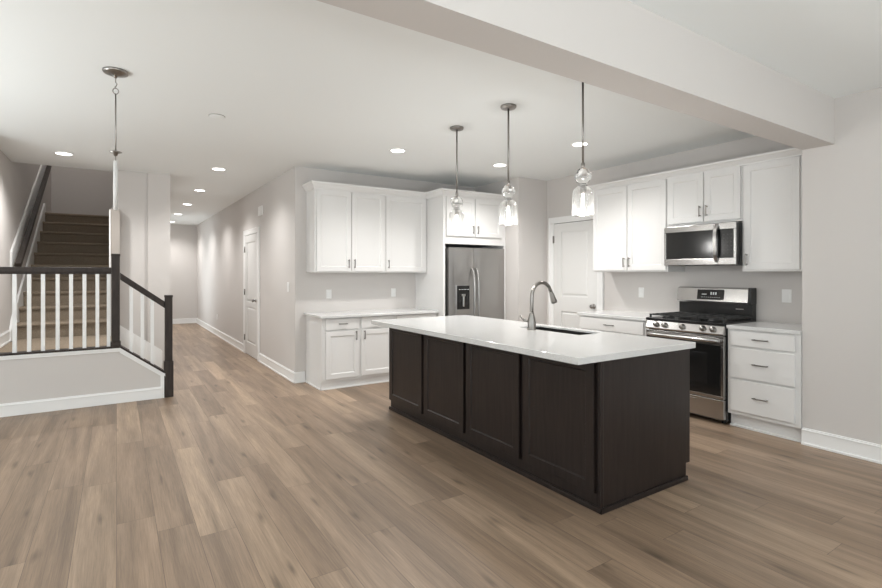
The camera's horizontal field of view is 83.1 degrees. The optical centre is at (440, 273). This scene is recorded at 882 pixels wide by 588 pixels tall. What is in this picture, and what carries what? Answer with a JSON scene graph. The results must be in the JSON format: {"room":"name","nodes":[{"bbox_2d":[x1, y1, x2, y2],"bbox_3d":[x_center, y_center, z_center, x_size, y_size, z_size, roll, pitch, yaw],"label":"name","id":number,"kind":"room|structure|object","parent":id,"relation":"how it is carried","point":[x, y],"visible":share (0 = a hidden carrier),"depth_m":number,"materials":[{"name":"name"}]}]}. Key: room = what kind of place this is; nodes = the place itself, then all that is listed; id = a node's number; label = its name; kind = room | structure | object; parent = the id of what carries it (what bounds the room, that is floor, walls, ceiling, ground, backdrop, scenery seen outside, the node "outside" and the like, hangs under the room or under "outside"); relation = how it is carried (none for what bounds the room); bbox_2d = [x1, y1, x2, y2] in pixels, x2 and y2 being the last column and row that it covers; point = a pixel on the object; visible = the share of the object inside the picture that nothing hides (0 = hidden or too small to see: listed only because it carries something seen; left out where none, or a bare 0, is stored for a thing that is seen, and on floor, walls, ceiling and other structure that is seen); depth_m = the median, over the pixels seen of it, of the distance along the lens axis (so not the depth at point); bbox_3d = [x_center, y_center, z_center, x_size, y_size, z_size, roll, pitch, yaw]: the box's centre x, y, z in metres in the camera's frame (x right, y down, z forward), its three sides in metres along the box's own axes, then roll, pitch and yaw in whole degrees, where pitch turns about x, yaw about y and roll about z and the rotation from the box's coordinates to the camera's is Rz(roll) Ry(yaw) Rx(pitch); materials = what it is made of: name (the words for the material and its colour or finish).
{"room":"open-plan kitchen","nodes":[
{"label":"open-plan kitchen","id":0,"kind":"room"},
{"bbox_2d":[0,150,50,341],"bbox_3d":[-6.018,-1.225,7.175,0.120,5.200,6.005,0,0,-33],"label":"wall","id":1,"kind":"structure","parent":0,"point":[17,180],"depth_m":5.99,"materials":[{"name":"grey paint"}]},
{"bbox_2d":[0,330,10,347],"bbox_3d":[-4.771,0.728,5.395,0.024,0.135,1.250,0,0,-33],"label":"baseboard","id":2,"kind":"structure","parent":1,"relation":"attached to","point":[4,337],"depth_m":5.54,"materials":[{"name":"white paint"}]},
{"bbox_2d":[10,165,51,266],"bbox_3d":[-6.013,-1.101,7.372,0.102,2.102,3.510,0,0,-33],"label":"stair handrail","id":3,"kind":"object","parent":1,"relation":"attached to","point":[30,213],"visible":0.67,"depth_m":6.84,"materials":[{"name":"brown wood"}]},
{"bbox_2d":[0,334,110,352],"bbox_3d":[-4.337,0.935,5.678,1.056,0.280,1.426,0,0,-33],"label":"stair landing","id":4,"kind":"structure","parent":1,"relation":"attached to","point":[50,343],"depth_m":5.66,"materials":[{"name":"brown wood"}]},
{"bbox_2d":[0,352,159,403],"bbox_3d":[-3.725,1.083,5.153,1.510,0.585,0.112,0,0,-33],"label":"wall","id":5,"kind":"structure","parent":0,"point":[28,379],"depth_m":5.06,"materials":[{"name":"grey paint"}]},
{"bbox_2d":[0,387,161,416],"bbox_3d":[-3.703,1.312,5.090,1.480,0.126,0.018,0,0,-33],"label":"baseboard","id":6,"kind":"structure","parent":5,"relation":"attached to","point":[81,401],"depth_m":5.08,"materials":[{"name":"white paint"}]},
{"bbox_2d":[0,348,164,397],"bbox_3d":[-3.687,1.081,5.101,1.518,0.589,0.016,0,0,-33],"label":"trim","id":7,"kind":"structure","parent":5,"relation":"attached to","point":[120,350],"depth_m":5.16,"materials":[{"name":"white paint"}]},
{"bbox_2d":[0,254,173,397],"bbox_3d":[-3.682,0.582,5.163,1.592,1.584,0.127,0,0,-33],"label":"stair railing","id":8,"kind":"object","parent":5,"relation":"on","point":[114,270],"visible":0.99,"depth_m":5.20,"materials":[{"name":"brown wood"}]},
{"bbox_2d":[51,166,112,215],"bbox_3d":[-7.159,-2.225,9.968,1.020,3.200,0.120,0,0,-33],"label":"wall","id":9,"kind":"structure","parent":0,"point":[73,190],"depth_m":9.90,"materials":[{"name":"grey paint"}]},
{"bbox_2d":[118,170,169,369],"bbox_3d":[-6.061,-1.225,9.815,0.654,5.200,7.664,0,0,-33],"label":"wall","id":10,"kind":"structure","parent":0,"point":[143,198],"depth_m":6.64,"materials":[{"name":"grey paint"}]},
{"bbox_2d":[109,209,110,335],"bbox_3d":[-4.226,-0.010,6.347,0.016,1.610,0.070,0,0,-33],"label":"trim","id":11,"kind":"structure","parent":10,"relation":"attached to","point":[109,209],"depth_m":6.32,"materials":[{"name":"white paint"}]},
{"bbox_2d":[111,209,119,253],"bbox_3d":[-4.201,-0.015,6.416,0.098,1.620,0.138,0,0,-33],"label":"post","id":12,"kind":"object","parent":10,"relation":"attached to","point":[115,214],"visible":0.46,"depth_m":6.36,"materials":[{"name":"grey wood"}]},
{"bbox_2d":[170,224,196,318],"bbox_3d":[-7.379,0.012,13.602,1.496,2.725,0.120,0,0,-33],"label":"wall","id":13,"kind":"structure","parent":0,"point":[183,238],"depth_m":13.71,"materials":[{"name":"grey paint"}]},
{"bbox_2d":[173,318,195,323],"bbox_3d":[-7.344,1.308,13.539,1.266,0.135,0.024,0,0,-33],"label":"baseboard","id":14,"kind":"structure","parent":13,"relation":"attached to","point":[186,320],"depth_m":13.71,"materials":[{"name":"white paint"}]},
{"bbox_2d":[197,168,291,369],"bbox_3d":[-4.309,0.012,10.156,0.120,2.725,9.008,0,0,-33],"label":"wall","id":15,"kind":"structure","parent":0,"point":[220,236],"depth_m":7.92,"materials":[{"name":"grey paint"}]},
{"bbox_2d":[196,318,242,351],"bbox_3d":[-5.149,1.308,11.312,0.024,0.135,6.154,0,0,-33],"label":"baseboard","id":16,"kind":"structure","parent":15,"relation":"attached to","point":[225,337],"depth_m":10.46,"materials":[{"name":"white paint"}]},
{"bbox_2d":[243,226,259,360],"bbox_3d":[-3.165,0.318,8.215,0.081,2.114,1.088,0,0,-33],"label":"door","id":17,"kind":"structure","parent":15,"relation":"in","point":[251,237],"depth_m":8.21,"materials":[{"name":"white paint"}]},
{"bbox_2d":[258,206,262,215],"bbox_3d":[-2.793,-0.970,7.694,0.030,0.144,0.200,0,0,-33],"label":"door chime","id":18,"kind":"object","parent":15,"relation":"attached to","point":[260,208],"visible":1,"depth_m":7.63,"materials":[{"name":"white plastic"}]},
{"bbox_2d":[258,353,293,382],"bbox_3d":[-2.349,1.308,7.020,0.024,0.135,1.854,0,0,-33],"label":"baseboard","id":19,"kind":"structure","parent":15,"relation":"attached to","point":[273,365],"depth_m":6.88,"materials":[{"name":"white paint"}]},
{"bbox_2d":[292,166,474,379],"bbox_3d":[-0.684,0.012,7.071,2.820,2.725,0.120,0,0,-33],"label":"wall","id":20,"kind":"structure","parent":0,"point":[350,291],"depth_m":6.52,"materials":[{"name":"grey paint"}]},
{"bbox_2d":[294,371,304,382],"bbox_3d":[-1.780,1.308,6.270,0.138,0.135,0.024,0,0,-33],"label":"baseboard","id":21,"kind":"structure","parent":20,"relation":"attached to","point":[299,377],"depth_m":6.27,"materials":[{"name":"white paint"}]},
{"bbox_2d":[326,289,331,298],"bbox_3d":[-1.461,0.266,6.487,0.072,0.118,0.010,0,0,-33],"label":"outlet","id":22,"kind":"object","parent":20,"relation":"attached to","point":[329,291],"visible":1,"depth_m":6.49,"materials":[{"name":"white plastic"}]},
{"bbox_2d":[306,189,384,272],"bbox_3d":[-1.212,-0.521,6.434,0.958,1.016,0.368,0,0,-33],"label":"upper cabinet","id":23,"kind":"object","parent":20,"relation":"attached to","point":[345,231],"visible":1,"depth_m":6.27,"materials":[{"name":"white paint"}]},
{"bbox_2d":[391,288,395,296],"bbox_3d":[-0.669,0.266,7.004,0.072,0.118,0.010,0,0,-33],"label":"outlet","id":24,"kind":"object","parent":20,"relation":"attached to","point":[393,290],"visible":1,"depth_m":7.00,"materials":[{"name":"white plastic"}]},
{"bbox_2d":[302,180,505,201],"bbox_3d":[-0.343,-1.077,6.652,2.867,0.095,0.541,0,0,-24],"label":"crown molding","id":25,"kind":"structure","parent":20,"relation":"attached to","point":[311,185],"depth_m":6.59,"materials":[{"name":"white paint"}]},
{"bbox_2d":[385,196,425,272],"bbox_3d":[-0.541,-0.521,6.872,0.640,1.016,0.368,0,0,-33],"label":"upper cabinet","id":26,"kind":"object","parent":20,"relation":"attached to","point":[405,218],"visible":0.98,"depth_m":6.74,"materials":[{"name":"white paint"}]},
{"bbox_2d":[0,323,881,587],"bbox_3d":[-2.942,1.435,5.223,10.220,0.120,19.004,0,0,-33],"label":"floor","id":27,"kind":"structure","parent":0,"point":[246,476],"depth_m":2.90,"materials":[{"name":"brown wood"}]},
{"bbox_2d":[9,203,112,340],"bbox_3d":[-5.878,-0.060,8.004,1.015,2.311,4.550,0,0,-33],"label":"staircase","id":28,"kind":"structure","parent":27,"relation":"on","point":[60,239],"depth_m":7.34,"materials":[{"name":"brown carpet"}]},
{"bbox_2d":[120,325,161,367],"bbox_3d":[-3.637,1.010,6.051,0.520,0.729,1.287,0,0,-33],"label":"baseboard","id":29,"kind":"structure","parent":27,"relation":"on","point":[124,333],"depth_m":6.58,"materials":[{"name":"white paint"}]},
{"bbox_2d":[305,315,393,390],"bbox_3d":[-1.150,0.951,6.314,0.968,0.848,0.635,0,0,-33],"label":"base cabinet","id":30,"kind":"object","parent":27,"relation":"on","point":[349,351],"visible":0.87,"depth_m":6.05,"materials":[{"name":"white paint"}]},
{"bbox_2d":[304,308,438,318],"bbox_3d":[-0.885,0.511,6.488,1.637,0.030,0.635,0,0,-33],"label":"countertop","id":31,"kind":"structure","parent":30,"relation":"on","point":[403,311],"depth_m":6.34,"materials":[{"name":"white stone"}]},
{"bbox_2d":[394,313,436,318],"bbox_3d":[-0.473,0.951,6.756,0.645,0.848,0.635,0,0,-33],"label":"base cabinet","id":32,"kind":"object","parent":27,"relation":"on","point":[425,314],"visible":0.04,"depth_m":6.51,"materials":[{"name":"white paint"}]},
{"bbox_2d":[415,196,504,319],"bbox_3d":[0.294,0.173,7.166,1.075,2.404,0.788,0,0,-33],"label":"refrigerator surround","id":33,"kind":"object","parent":27,"relation":"on","point":[483,229],"visible":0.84,"depth_m":6.83,"materials":[{"name":"white paint"}]},
{"bbox_2d":[445,247,503,318],"bbox_3d":[0.325,0.512,7.137,0.960,1.725,0.830,0,0,-33],"label":"refrigerator","id":34,"kind":"object","parent":27,"relation":"on","point":[474,277],"visible":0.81,"depth_m":6.80,"materials":[{"name":"grey metal"}]},
{"bbox_2d":[389,328,689,514],"bbox_3d":[0.579,0.936,4.187,0.945,0.878,2.638,0,0,-33],"label":"kitchen island","id":35,"kind":"object","parent":27,"relation":"on","point":[604,437],"visible":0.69,"depth_m":3.23,"materials":[{"name":"brown wood"}]},
{"bbox_2d":[371,315,695,364],"bbox_3d":[0.506,0.475,4.088,1.140,0.039,2.605,0,0,-33],"label":"island countertop","id":36,"kind":"structure","parent":35,"relation":"on","point":[501,334],"depth_m":3.44,"materials":[{"name":"white stone"}]},
{"bbox_2d":[520,281,556,329],"bbox_3d":[0.817,0.257,4.126,0.342,0.398,0.122,0,0,-33],"label":"faucet","id":37,"kind":"object","parent":36,"relation":"on","point":[531,320],"visible":1,"depth_m":4.04,"materials":[{"name":"silver metal"}]},
{"bbox_2d":[536,327,592,334],"bbox_3d":[0.952,0.573,4.042,0.257,0.205,0.668,0,0,-33],"label":"sink","id":38,"kind":"object","parent":36,"relation":"in","point":[537,328],"visible":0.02,"depth_m":4.17,"materials":[{"name":"silver metal"}]},
{"bbox_2d":[579,315,648,335],"bbox_3d":[2.138,0.935,5.720,0.673,0.880,0.905,0,0,-33],"label":"base cabinet","id":39,"kind":"object","parent":27,"relation":"on","point":[624,326],"visible":0.15,"depth_m":5.51,"materials":[{"name":"white paint"}]},
{"bbox_2d":[577,310,659,320],"bbox_3d":[2.147,0.478,5.730,0.646,0.032,0.927,0,0,-33],"label":"countertop","id":40,"kind":"structure","parent":39,"relation":"on","point":[641,316],"depth_m":5.63,"materials":[{"name":"white stone"}]},
{"bbox_2d":[645,286,756,423],"bbox_3d":[2.578,0.757,4.972,0.746,1.235,0.792,0,0,-33],"label":"range","id":41,"kind":"object","parent":27,"relation":"on","point":[703,315],"visible":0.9,"depth_m":4.72,"materials":[{"name":"silver metal"}]},
{"bbox_2d":[646,316,755,325],"bbox_3d":[2.580,0.462,4.974,0.590,0.026,0.792,0,0,-33],"label":"cooktop","id":42,"kind":"object","parent":41,"relation":"in","point":[671,320],"depth_m":4.78,"materials":[{"name":"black metal"}]},
{"bbox_2d":[728,329,801,441],"bbox_3d":[2.990,0.935,4.414,0.673,0.880,0.574,0,0,-33],"label":"base cabinet","id":43,"kind":"object","parent":27,"relation":"on","point":[765,368],"visible":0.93,"depth_m":4.23,"materials":[{"name":"white paint"}]},
{"bbox_2d":[726,321,801,334],"bbox_3d":[3.001,0.478,4.421,0.646,0.032,0.577,0,0,-33],"label":"countertop","id":44,"kind":"structure","parent":43,"relation":"on","point":[775,327],"depth_m":4.34,"materials":[{"name":"white stone"}]},
{"bbox_2d":[0,0,881,224],"bbox_3d":[-2.942,-1.500,5.223,10.220,0.300,19.004,0,0,-33],"label":"ceiling","id":45,"kind":"structure","parent":0,"point":[315,84],"depth_m":3.67,"materials":[{"name":"white paint"}]},
{"bbox_2d":[53,151,73,155],"bbox_3d":[-4.240,-1.346,5.592,0.190,0.008,0.190,0,0,-33],"label":"recessed light","id":46,"kind":"object","parent":45,"relation":"in","point":[55,152],"visible":1,"depth_m":5.58,"materials":[{"name":"white paint"}]},
{"bbox_2d":[102,66,128,209],"bbox_3d":[-2.169,-0.887,3.316,0.152,0.927,0.152,0,0,-33],"label":"pendant light","id":47,"kind":"object","parent":45,"relation":"hanging from","point":[115,72],"visible":1,"depth_m":3.30,"materials":[{"name":"silver metal"}]},
{"bbox_2d":[208,114,224,118],"bbox_3d":[-1.920,-1.346,4.261,0.132,0.009,0.132,0,0,-33],"label":"smoke detector","id":48,"kind":"object","parent":45,"relation":"attached to","point":[216,116],"visible":1,"depth_m":4.25,"materials":[{"name":"white paint"}]},
{"bbox_2d":[211,167,226,170],"bbox_3d":[-2.868,-1.346,6.420,0.190,0.008,0.190,0,0,-33],"label":"recessed light","id":49,"kind":"object","parent":45,"relation":"in","point":[213,168],"visible":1,"depth_m":6.43,"materials":[{"name":"white paint"}]},
{"bbox_2d":[389,148,405,152],"bbox_3d":[-0.474,-1.346,5.455,0.190,0.008,0.190,0,0,-33],"label":"recessed light","id":50,"kind":"object","parent":45,"relation":"in","point":[395,150],"visible":1,"depth_m":5.44,"materials":[{"name":"white paint"}]},
{"bbox_2d":[449,125,464,231],"bbox_3d":[0.146,-0.872,4.597,0.143,0.956,0.143,0,0,-33],"label":"pendant light","id":51,"kind":"object","parent":45,"relation":"hanging from","point":[456,201],"visible":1,"depth_m":4.59,"materials":[{"name":"silver metal"}]},
{"bbox_2d":[492,163,506,166],"bbox_3d":[0.732,-1.346,6.184,0.190,0.008,0.190,0,0,-33],"label":"recessed light","id":52,"kind":"object","parent":45,"relation":"in","point":[497,164],"visible":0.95,"depth_m":6.19,"materials":[{"name":"white paint"}]},
{"bbox_2d":[499,103,516,225],"bbox_3d":[0.543,-0.872,4.007,0.143,0.956,0.143,0,0,-33],"label":"pendant light","id":53,"kind":"object","parent":45,"relation":"hanging from","point":[508,191],"visible":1,"depth_m":4.00,"materials":[{"name":"silver metal"}]},
{"bbox_2d":[506,200,510,206],"bbox_3d":[0.543,-0.565,4.007,0.040,0.050,0.040,0,0,-33],"label":"socket","id":54,"kind":"object","parent":53,"relation":"attached to","point":[508,202],"depth_m":3.99,"materials":[{"name":"silver metal"}]},
{"bbox_2d":[317,0,834,149],"bbox_3d":[-0.891,-1.174,1.404,9.241,0.352,0.215,0,0,-33],"label":"beam","id":55,"kind":"structure","parent":45,"relation":"attached to","point":[623,47],"depth_m":2.52,"materials":[{"name":"grey paint"}]},
{"bbox_2d":[571,142,588,146],"bbox_3d":[1.447,-1.346,5.181,0.190,0.008,0.190,0,0,-33],"label":"recessed light","id":56,"kind":"object","parent":45,"relation":"in","point":[575,144],"visible":0.91,"depth_m":5.19,"materials":[{"name":"white paint"}]},
{"bbox_2d":[572,82,593,216],"bbox_3d":[0.963,-0.872,3.374,0.143,0.956,0.143,0,0,-33],"label":"pendant light","id":57,"kind":"object","parent":45,"relation":"hanging from","point":[582,176],"visible":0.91,"depth_m":3.36,"materials":[{"name":"silver metal"}]},
{"bbox_2d":[580,186,585,193],"bbox_3d":[0.963,-0.565,3.374,0.040,0.050,0.040,0,0,-33],"label":"socket","id":58,"kind":"object","parent":57,"relation":"attached to","point":[582,188],"depth_m":3.36,"materials":[{"name":"silver metal"}]},
{"bbox_2d":[475,177,546,324],"bbox_3d":[1.054,0.012,7.602,0.673,2.725,1.131,0,0,-33],"label":"wall","id":59,"kind":"structure","parent":0,"point":[526,232],"depth_m":7.08,"materials":[{"name":"grey paint"}]},
{"bbox_2d":[547,136,801,324],"bbox_3d":[2.538,0.012,5.833,0.120,2.725,3.453,0,0,-33],"label":"wall","id":60,"kind":"structure","parent":0,"point":[621,289],"depth_m":5.58,"materials":[{"name":"grey paint"}]},
{"bbox_2d":[548,213,603,327],"bbox_3d":[1.800,0.288,6.777,0.081,2.174,0.953,0,0,-33],"label":"door","id":61,"kind":"structure","parent":60,"relation":"in","point":[573,282],"depth_m":6.82,"materials":[{"name":"white paint"}]},
{"bbox_2d":[593,179,684,271],"bbox_3d":[2.265,-0.516,5.802,0.370,0.992,0.992,0,0,-33],"label":"upper cabinet","id":62,"kind":"object","parent":60,"relation":"attached to","point":[629,222],"visible":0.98,"depth_m":5.67,"materials":[{"name":"white paint"}]},
{"bbox_2d":[587,148,801,191],"bbox_3d":[2.620,-1.049,5.258,0.367,0.072,2.394,0,0,-33],"label":"crown molding","id":63,"kind":"structure","parent":62,"relation":"attached to","point":[791,152],"depth_m":4.95,"materials":[{"name":"white paint"}]},
{"bbox_2d":[639,288,643,297],"bbox_3d":[2.391,0.226,5.941,0.010,0.118,0.072,0,0,-33],"label":"outlet","id":64,"kind":"object","parent":60,"relation":"attached to","point":[641,290],"visible":1,"depth_m":5.93,"materials":[{"name":"white plastic"}]},
{"bbox_2d":[668,166,741,226],"bbox_3d":[2.742,-0.754,5.071,0.370,0.515,0.753,0,0,-33],"label":"upper cabinet","id":65,"kind":"object","parent":60,"relation":"attached to","point":[712,197],"visible":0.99,"depth_m":4.95,"materials":[{"name":"white paint"}]},
{"bbox_2d":[664,222,741,265],"bbox_3d":[2.702,-0.281,5.026,0.484,0.404,0.722,0,0,-33],"label":"microwave","id":66,"kind":"object","parent":65,"relation":"attached to","point":[718,244],"visible":0.96,"depth_m":4.87,"materials":[{"name":"silver metal"}]},
{"bbox_2d":[742,156,801,271],"bbox_3d":[3.111,-0.516,4.505,0.370,0.992,0.596,0,0,-33],"label":"upper cabinet","id":67,"kind":"object","parent":60,"relation":"attached to","point":[771,190],"visible":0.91,"depth_m":4.46,"materials":[{"name":"white paint"}]},
{"bbox_2d":[782,289,791,302],"bbox_3d":[3.232,0.210,4.651,0.010,0.124,0.082,0,0,-33],"label":"light switch","id":68,"kind":"object","parent":60,"relation":"attached to","point":[786,293],"visible":1,"depth_m":4.64,"materials":[{"name":"white plastic"}]},
{"bbox_2d":[802,87,881,444],"bbox_3d":[4.638,0.012,2.054,0.732,2.725,5.172,0,0,-33],"label":"wall","id":69,"kind":"structure","parent":0,"point":[842,180],"depth_m":3.79,"materials":[{"name":"grey paint"}]},
{"bbox_2d":[801,427,881,463],"bbox_3d":[4.322,1.308,1.847,0.024,0.135,5.172,0,0,-33],"label":"baseboard","id":70,"kind":"structure","parent":69,"relation":"attached to","point":[864,450],"depth_m":3.78,"materials":[{"name":"white paint"}]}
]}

